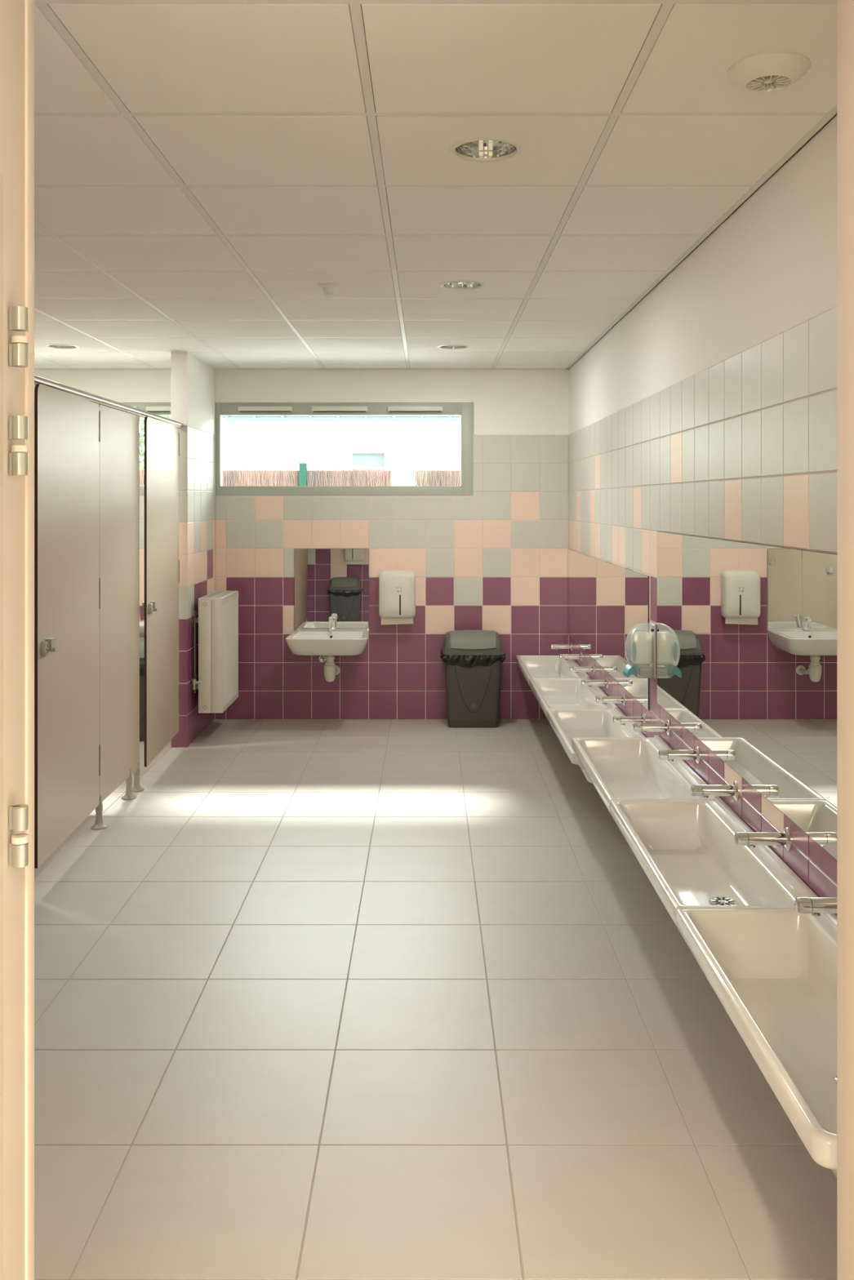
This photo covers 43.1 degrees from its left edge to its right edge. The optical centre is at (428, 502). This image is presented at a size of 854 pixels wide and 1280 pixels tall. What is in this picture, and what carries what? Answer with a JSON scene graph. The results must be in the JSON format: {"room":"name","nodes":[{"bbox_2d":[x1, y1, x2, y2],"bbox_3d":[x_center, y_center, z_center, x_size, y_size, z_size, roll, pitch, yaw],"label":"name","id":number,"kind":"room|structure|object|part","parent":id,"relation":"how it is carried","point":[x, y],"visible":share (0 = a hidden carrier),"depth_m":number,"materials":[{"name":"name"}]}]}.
{"room":"public restroom","nodes":[
{"label":"public restroom","id":0,"kind":"room"},
{"bbox_2d":[170,351,215,747],"bbox_3d":[-1.548,0.075,7.160,0.104,2.900,0.881,0,0,0],"label":"wall partition","id":1,"kind":"structure","parent":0,"point":[193,380],"depth_m":6.88,"materials":[{"name":"beige tile"}]},
{"bbox_2d":[191,591,238,713],"bbox_3d":[-1.397,0.967,7.102,0.198,0.726,0.616,0,0,0],"label":"radiator","id":2,"kind":"object","parent":1,"relation":"attached to","point":[217,684],"visible":1,"depth_m":6.82,"materials":[{"name":"white metal"}]},
{"bbox_2d":[198,591,238,599],"bbox_3d":[-1.376,0.610,7.115,0.150,0.011,0.590,0,0,0],"label":"grille","id":3,"kind":"object","parent":2,"relation":"attached to","point":[216,595],"depth_m":7.07,"materials":[{"name":"beige metal"}]},
{"bbox_3d":[-1.375,0.972,7.115,0.152,0.716,0.582,0,0,0],"label":"ribbed panel","id":4,"kind":"part","parent":2,"relation":"part of","materials":[{"name":"white metal"}]},
{"bbox_2d":[34,368,568,719],"bbox_3d":[-1.082,0.075,7.721,4.536,2.900,0.260,0,0,0],"label":"wall","id":5,"kind":"structure","parent":0,"point":[495,558],"depth_m":7.59,"materials":[{"name":"beige tile"}]},
{"bbox_2d":[139,608,144,637],"bbox_3d":[-2.020,0.849,7.389,0.460,0.232,0.400,0,0,0],"label":"basin","id":6,"kind":"object","parent":5,"relation":"attached to","point":[141,621],"visible":0.03,"depth_m":7.21,"materials":[{"name":"white ceramic"}]},
{"bbox_3d":[-2.020,0.893,7.389,0.460,0.143,0.400,0,0,0],"label":"bowl","id":7,"kind":"part","parent":6,"relation":"part of","materials":[{"name":"white ceramic"}]},
{"bbox_2d":[120,402,170,496],"bbox_3d":[-2.335,-0.359,7.740,1.430,0.688,0.342,0,0,0],"label":"window","id":8,"kind":"structure","parent":5,"relation":"in","point":[157,408],"depth_m":7.60,"materials":[{"name":"grey metal"}]},
{"bbox_2d":[145,406,170,412],"bbox_3d":[-1.890,-0.654,7.583,0.180,0.040,0.029,0,0,0],"label":"vent","id":9,"kind":"object","parent":8,"relation":"attached to","point":[149,409],"depth_m":7.57,"materials":[{"name":"white plastic"}]},
{"bbox_2d":[284,616,369,682],"bbox_3d":[-0.668,1.004,7.314,0.541,0.432,0.549,0,0,0],"label":"washbasin","id":10,"kind":"object","parent":5,"relation":"attached to","point":[331,642],"visible":1,"depth_m":7.10,"materials":[{"name":"white ceramic"}]},
{"bbox_3d":[-0.668,0.953,7.314,0.541,0.127,0.549,0,0,0],"label":"bowl","id":11,"kind":"part","parent":10,"relation":"part of","materials":[{"name":"white ceramic"}]},
{"bbox_2d":[328,616,336,631],"bbox_3d":[-0.668,0.843,7.488,0.054,0.110,0.115,0,0,0],"label":"tap","id":12,"kind":"object","parent":10,"relation":"on","point":[331,619],"depth_m":7.47,"materials":[{"name":"silver metal"}]},
{"bbox_2d":[294,548,368,629],"bbox_3d":[-0.678,0.609,7.586,0.521,0.567,0.008,0,0,0],"label":"wall mirror","id":13,"kind":"object","parent":5,"relation":"attached to","point":[329,582],"visible":0.93,"depth_m":7.58,"materials":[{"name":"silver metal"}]},
{"bbox_2d":[215,402,473,496],"bbox_3d":[-0.588,-0.359,7.740,1.816,0.688,0.342,0,0,0],"label":"window","id":14,"kind":"structure","parent":5,"relation":"in","point":[465,410],"depth_m":7.60,"materials":[{"name":"grey metal"}]},
{"bbox_2d":[237,406,293,412],"bbox_3d":[-1.143,-0.654,7.583,0.382,0.040,0.029,0,0,0],"label":"vent","id":15,"kind":"object","parent":14,"relation":"attached to","point":[240,409],"depth_m":7.57,"materials":[{"name":"white plastic"}]},
{"bbox_2d":[311,406,367,412],"bbox_3d":[-0.621,-0.654,7.583,0.390,0.040,0.029,0,0,0],"label":"vent","id":16,"kind":"object","parent":14,"relation":"attached to","point":[314,409],"depth_m":7.57,"materials":[{"name":"white plastic"}]},
{"bbox_2d":[387,406,442,412],"bbox_3d":[-0.091,-0.654,7.583,0.386,0.040,0.029,0,0,0],"label":"vent","id":17,"kind":"object","parent":14,"relation":"attached to","point":[390,409],"depth_m":7.57,"materials":[{"name":"white plastic"}]},
{"bbox_2d":[378,570,415,624],"bbox_3d":[-0.216,0.663,7.530,0.256,0.375,0.122,0,0,0],"label":"dispenser","id":18,"kind":"object","parent":5,"relation":"attached to","point":[397,588],"visible":1,"depth_m":7.47,"materials":[{"name":"white plastic"}]},
{"bbox_2d":[381,617,413,624],"bbox_3d":[-0.216,0.824,7.515,0.226,0.054,0.010,0,0,0],"label":"paper towel","id":19,"kind":"object","parent":18,"relation":"hanging from","point":[384,620],"depth_m":7.51,"materials":[{"name":"beige paper"}]},
{"bbox_2d":[34,719,836,1279],"bbox_3d":[-1.082,1.650,2.975,4.536,0.250,9.751,0,0,0],"label":"floor","id":20,"kind":"structure","parent":0,"point":[318,999],"depth_m":3.05,"materials":[{"name":"tile"}]},
{"bbox_2d":[90,404,144,830],"bbox_3d":[-2.326,0.532,5.416,1.643,1.984,0.772,0,0,0],"label":"wall","id":21,"kind":"structure","parent":20,"relation":"on","point":[119,443],"depth_m":5.35,"materials":[{"name":"beige laminate"}]},
{"bbox_2d":[34,383,100,868],"bbox_3d":[-1.521,0.475,4.607,0.055,1.870,0.894,0,0,-2],"label":"door","id":22,"kind":"structure","parent":21,"relation":"in","point":[67,426],"depth_m":4.50,"materials":[{"name":"beige laminate"}]},
{"bbox_3d":[-1.494,0.566,4.276,0.026,0.056,0.058,0,0,-2],"label":"pull handle","id":23,"kind":"part","parent":22,"relation":"part of","materials":[{"name":"beige plastic"}]},
{"bbox_2d":[142,416,179,766],"bbox_3d":[-1.519,0.475,6.209,0.055,1.870,0.902,0,0,-2],"label":"door","id":24,"kind":"structure","parent":21,"relation":"in","point":[160,606],"depth_m":6.09,"materials":[{"name":"beige laminate"}]},
{"bbox_3d":[-1.491,0.566,5.874,0.026,0.056,0.058,0,0,-2],"label":"pull handle","id":25,"kind":"part","parent":24,"relation":"part of","materials":[{"name":"beige plastic"}]},
{"bbox_2d":[139,637,144,741],"bbox_3d":[-1.870,1.200,7.021,0.447,0.650,0.332,0,0,0],"label":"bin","id":26,"kind":"object","parent":20,"relation":"on","point":[141,639],"visible":0.02,"depth_m":6.88,"materials":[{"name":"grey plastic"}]},
{"bbox_3d":[-1.870,0.960,7.020,0.412,0.140,0.312,0,0,0],"label":"lid","id":27,"kind":"part","parent":26,"relation":"part of","materials":[{"name":"grey plastic"}]},
{"bbox_2d":[440,630,506,727],"bbox_3d":[0.304,1.200,7.439,0.447,0.650,0.332,0,0,0],"label":"bin","id":28,"kind":"object","parent":20,"relation":"on","point":[473,660],"visible":1,"depth_m":7.30,"materials":[{"name":"grey plastic"}]},
{"bbox_3d":[0.304,0.960,7.438,0.412,0.140,0.312,0,0,0],"label":"lid","id":29,"kind":"part","parent":28,"relation":"part of","materials":[{"name":"grey plastic"}]},
{"bbox_3d":[-2.326,0.532,3.795,1.643,1.985,0.726,0,0,0],"label":"wall","id":30,"kind":"structure","parent":20,"relation":"on","visible":0},
{"bbox_2d":[34,375,183,428],"bbox_3d":[-1.541,-0.478,4.063,0.037,0.038,5.322,0,0,0],"label":"rail","id":31,"kind":"object","parent":30,"relation":"attached to","point":[100,400],"visible":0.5,"depth_m":5.08,"materials":[{"name":"silver metal"}]},
{"bbox_2d":[34,0,836,368],"bbox_3d":[-1.253,-1.157,4.526,4.878,0.437,6.651,0,0,0],"label":"ceiling","id":32,"kind":"structure","parent":0,"point":[202,167],"depth_m":2.99,"materials":[{"name":"white tile"}]},
{"bbox_2d":[44,343,79,349],"bbox_3d":[-2.200,-0.990,6.500,0.196,0.112,0.196,0,0,0],"label":"recessed light","id":33,"kind":"object","parent":32,"relation":"in","point":[60,346],"visible":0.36,"depth_m":6.56,"materials":[{"name":"white plastic"}]},
{"bbox_2d":[318,282,341,295],"bbox_3d":[-0.425,-0.915,4.665,0.100,0.046,0.100,0,0,0],"label":"sensor","id":34,"kind":"object","parent":32,"relation":"attached to","point":[328,288],"visible":1,"depth_m":4.64,"materials":[{"name":"white plastic"}]},
{"bbox_2d":[437,344,469,349],"bbox_3d":[0.152,-0.990,6.520,0.196,0.112,0.196,0,0,0],"label":"recessed light","id":35,"kind":"object","parent":32,"relation":"in","point":[446,346],"visible":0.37,"depth_m":6.59,"materials":[{"name":"white plastic"}]},
{"bbox_2d":[440,280,484,289],"bbox_3d":[0.148,-0.990,4.665,0.196,0.112,0.196,0,0,0],"label":"recessed light","id":36,"kind":"object","parent":32,"relation":"in","point":[463,284],"visible":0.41,"depth_m":4.73,"materials":[{"name":"white plastic"}]},
{"bbox_2d":[448,137,522,162],"bbox_3d":[0.153,-0.990,2.875,0.196,0.112,0.196,0,0,0],"label":"recessed light","id":37,"kind":"object","parent":32,"relation":"in","point":[482,149],"visible":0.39,"depth_m":2.94,"materials":[{"name":"white plastic"}]},
{"bbox_2d":[727,51,810,92],"bbox_3d":[0.735,-0.921,2.335,0.173,0.034,0.173,0,0,0],"label":"ceiling vent","id":38,"kind":"object","parent":32,"relation":"in","point":[766,72],"visible":1,"depth_m":2.29,"materials":[{"name":"white plastic"}]},
{"bbox_2d":[568,115,836,915],"bbox_3d":[1.086,0.075,4.526,0.200,2.900,6.651,0,0,0],"label":"wall","id":39,"kind":"structure","parent":0,"point":[708,409],"depth_m":3.53,"materials":[{"name":"beige tile"}]},
{"bbox_2d":[34,104,836,368],"bbox_3d":[-1.082,-0.948,4.495,4.136,0.024,6.191,0,0,0],"label":"trim","id":40,"kind":"structure","parent":39,"relation":"attached to","point":[828,116],"depth_m":3.78,"materials":[{"name":"white"}]},
{"bbox_2d":[515,655,589,684],"bbox_3d":[0.798,1.167,7.080,0.372,0.215,0.988,0,0,0],"label":"basin","id":41,"kind":"object","parent":39,"relation":"attached to","point":[531,666],"visible":0.32,"depth_m":7.54,"materials":[{"name":"white ceramic"}]},
{"bbox_2d":[550,641,572,650],"bbox_3d":[0.914,0.992,7.440,0.144,0.062,0.062,0,0,0],"label":"tap","id":42,"kind":"object","parent":39,"relation":"attached to","point":[556,646],"visible":1,"depth_m":7.42,"materials":[{"name":"silver metal"}]},
{"bbox_2d":[559,652,582,661],"bbox_3d":[0.914,0.992,6.945,0.144,0.062,0.062,0,0,0],"label":"tap","id":43,"kind":"object","parent":39,"relation":"attached to","point":[562,656],"visible":1,"depth_m":6.93,"materials":[{"name":"silver metal"}]},
{"bbox_2d":[528,676,617,715],"bbox_3d":[0.798,1.167,6.093,0.372,0.215,0.983,0,0,0],"label":"basin","id":44,"kind":"object","parent":39,"relation":"attached to","point":[549,693],"visible":0.44,"depth_m":6.54,"materials":[{"name":"white ceramic"}]},
{"bbox_2d":[569,663,595,674],"bbox_3d":[0.914,0.992,6.427,0.144,0.062,0.062,0,0,0],"label":"tap","id":45,"kind":"object","parent":39,"relation":"attached to","point":[572,668],"visible":1,"depth_m":6.41,"materials":[{"name":"silver metal"}]},
{"bbox_2d":[581,676,608,688],"bbox_3d":[0.914,0.992,5.940,0.144,0.062,0.062,0,0,0],"label":"tap","id":46,"kind":"object","parent":39,"relation":"attached to","point":[584,682],"visible":1,"depth_m":5.92,"materials":[{"name":"silver metal"}]},
{"bbox_2d":[546,706,644,786],"bbox_3d":[0.798,1.167,5.111,0.372,0.215,0.976,0,0,0],"label":"basin","id":47,"kind":"object","parent":39,"relation":"attached to","point":[566,724],"visible":0.29,"depth_m":5.56,"materials":[{"name":"white ceramic"}]},
{"bbox_2d":[568,549,648,710],"bbox_3d":[0.983,0.628,6.202,0.005,0.602,2.753,0,0,0],"label":"wall mirror","id":48,"kind":"object","parent":39,"relation":"attached to","point":[606,600],"visible":0.93,"depth_m":5.85,"materials":[{"name":"mirror"}]},
{"bbox_2d":[595,693,625,706],"bbox_3d":[0.914,0.992,5.430,0.144,0.062,0.062,0,0,0],"label":"tap","id":49,"kind":"object","parent":39,"relation":"attached to","point":[599,700],"visible":1,"depth_m":5.42,"materials":[{"name":"silver metal"}]},
{"bbox_2d":[612,713,645,725],"bbox_3d":[0.914,0.992,4.924,0.144,0.062,0.062,0,0,0],"label":"tap","id":50,"kind":"object","parent":39,"relation":"attached to","point":[622,720],"visible":0.89,"depth_m":4.91,"materials":[{"name":"silver metal"}]},
{"bbox_2d":[622,622,655,678],"bbox_3d":[0.923,0.647,4.732,0.125,0.236,0.116,0,0,0],"label":"soap dispenser","id":51,"kind":"object","parent":39,"relation":"attached to","point":[642,644],"visible":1,"depth_m":4.70,"materials":[{"name":"clear plastic"}]},
{"bbox_3d":[0.884,0.735,4.735,0.047,0.052,0.088,0,0,0],"label":"push lever","id":52,"kind":"part","parent":51,"relation":"part of","materials":[{"name":"teal plastic"}]},
{"bbox_3d":[0.983,0.646,4.735,0.006,0.234,0.104,0,0,0],"label":"plate","id":53,"kind":"part","parent":51,"relation":"part of","materials":[{"name":"white plastic"}]},
{"bbox_2d":[571,734,718,812],"bbox_3d":[0.798,1.101,4.135,0.372,0.215,0.968,0,0,0],"label":"basin","id":54,"kind":"object","parent":39,"relation":"attached to","point":[619,768],"visible":0.5,"depth_m":4.44,"materials":[{"name":"white ceramic"}]},
{"bbox_2d":[632,720,670,734],"bbox_3d":[0.914,0.923,4.433,0.144,0.062,0.062,0,0,0],"label":"tap","id":55,"kind":"object","parent":39,"relation":"attached to","point":[638,727],"visible":1,"depth_m":4.42,"materials":[{"name":"silver metal"}]},
{"bbox_2d":[657,746,700,763],"bbox_3d":[0.914,0.923,3.950,0.144,0.062,0.062,0,0,0],"label":"tap","id":56,"kind":"object","parent":39,"relation":"attached to","point":[669,755],"visible":1,"depth_m":3.94,"materials":[{"name":"silver metal"}]},
{"bbox_2d":[609,796,817,924],"bbox_3d":[0.798,1.101,3.163,0.372,0.215,0.973,0,0,0],"label":"basin","id":57,"kind":"object","parent":39,"relation":"attached to","point":[687,851],"visible":0.75,"depth_m":3.33,"materials":[{"name":"white ceramic"}]},
{"bbox_2d":[690,780,738,800],"bbox_3d":[0.914,0.923,3.461,0.144,0.062,0.062,0,0,0],"label":"tap","id":58,"kind":"object","parent":39,"relation":"attached to","point":[704,791],"visible":1,"depth_m":3.45,"materials":[{"name":"silver metal"}]},
{"bbox_2d":[657,531,836,859],"bbox_3d":[0.983,0.492,3.128,0.005,0.735,3.017,0,0,0],"label":"wall mirror","id":59,"kind":"object","parent":39,"relation":"attached to","point":[747,632],"visible":1,"depth_m":3.20,"materials":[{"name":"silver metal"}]},
{"bbox_2d":[675,908,836,1178],"bbox_3d":[0.798,1.101,2.188,0.372,0.215,0.973,0,0,0],"label":"basin","id":60,"kind":"object","parent":39,"relation":"attached to","point":[773,971],"visible":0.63,"depth_m":2.47,"materials":[{"name":"white ceramic"}]},
{"bbox_2d":[733,826,791,850],"bbox_3d":[0.914,0.923,2.964,0.144,0.062,0.062,0,0,0],"label":"tap","id":61,"kind":"object","parent":39,"relation":"attached to","point":[751,839],"visible":1,"depth_m":2.95,"materials":[{"name":"silver metal"}]},
{"bbox_2d":[794,897,836,916],"bbox_3d":[0.914,0.923,2.475,0.144,0.062,0.062,0,0,0],"label":"tap","id":62,"kind":"object","parent":39,"relation":"attached to","point":[815,906],"visible":0.73,"depth_m":2.46,"materials":[{"name":"silver metal"}]},
{"bbox_3d":[-1.082,0.075,1.300,4.536,2.900,0.200,0,0,0],"label":"wall","id":63,"kind":"structure","parent":0,"visible":0},
{"bbox_2d":[0,0,853,1279],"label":"door frame","id":64,"kind":"structure","parent":63,"relation":"in","point":[16,16],"depth_m":1.35,"materials":[{"name":"beige paint"}]},
{"label":"outside","id":65,"kind":"structure","parent":0,"visible":0},
{"bbox_3d":[-1.000,1.735,18.925,26.000,0.180,22.149,0,0,0],"label":"ground","id":66,"kind":"structure","parent":65,"visible":0},
{"bbox_2d":[139,415,170,470],"bbox_3d":[-4.605,-0.091,16.206,1.991,3.476,1.640,0,0,0],"label":"tree","id":67,"kind":"object","parent":66,"relation":"on","point":[141,440],"visible":0.02,"depth_m":16.05,"materials":[{"name":"green plant"}]},
{"bbox_2d":[139,415,460,470],"bbox_3d":[-2.000,-0.905,23.025,24.400,5.100,6.350,0,0,0],"label":"sky","id":68,"kind":"structure","parent":66,"relation":"on","point":[383,442],"depth_m":20.00,"materials":[{"name":"white"}]},
{"bbox_3d":[-1.110,-0.235,20.140,0.600,1.360,0.040,0,0,0],"label":"pane","id":69,"kind":"part","parent":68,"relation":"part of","materials":[{"name":"grey"}]},
{"bbox_2d":[139,462,460,485],"bbox_3d":[-1.500,0.570,13.990,12.000,2.150,0.184,0,0,0],"label":"fence","id":70,"kind":"object","parent":66,"relation":"on","point":[314,476],"visible":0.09,"depth_m":13.99,"materials":[{"name":"brown wood"}]},
{"bbox_3d":[-1.615,0.570,13.935,0.092,2.150,0.070,0,0,0],"label":"post","id":71,"kind":"part","parent":70,"relation":"part of","materials":[{"name":"green paint"}]}
]}

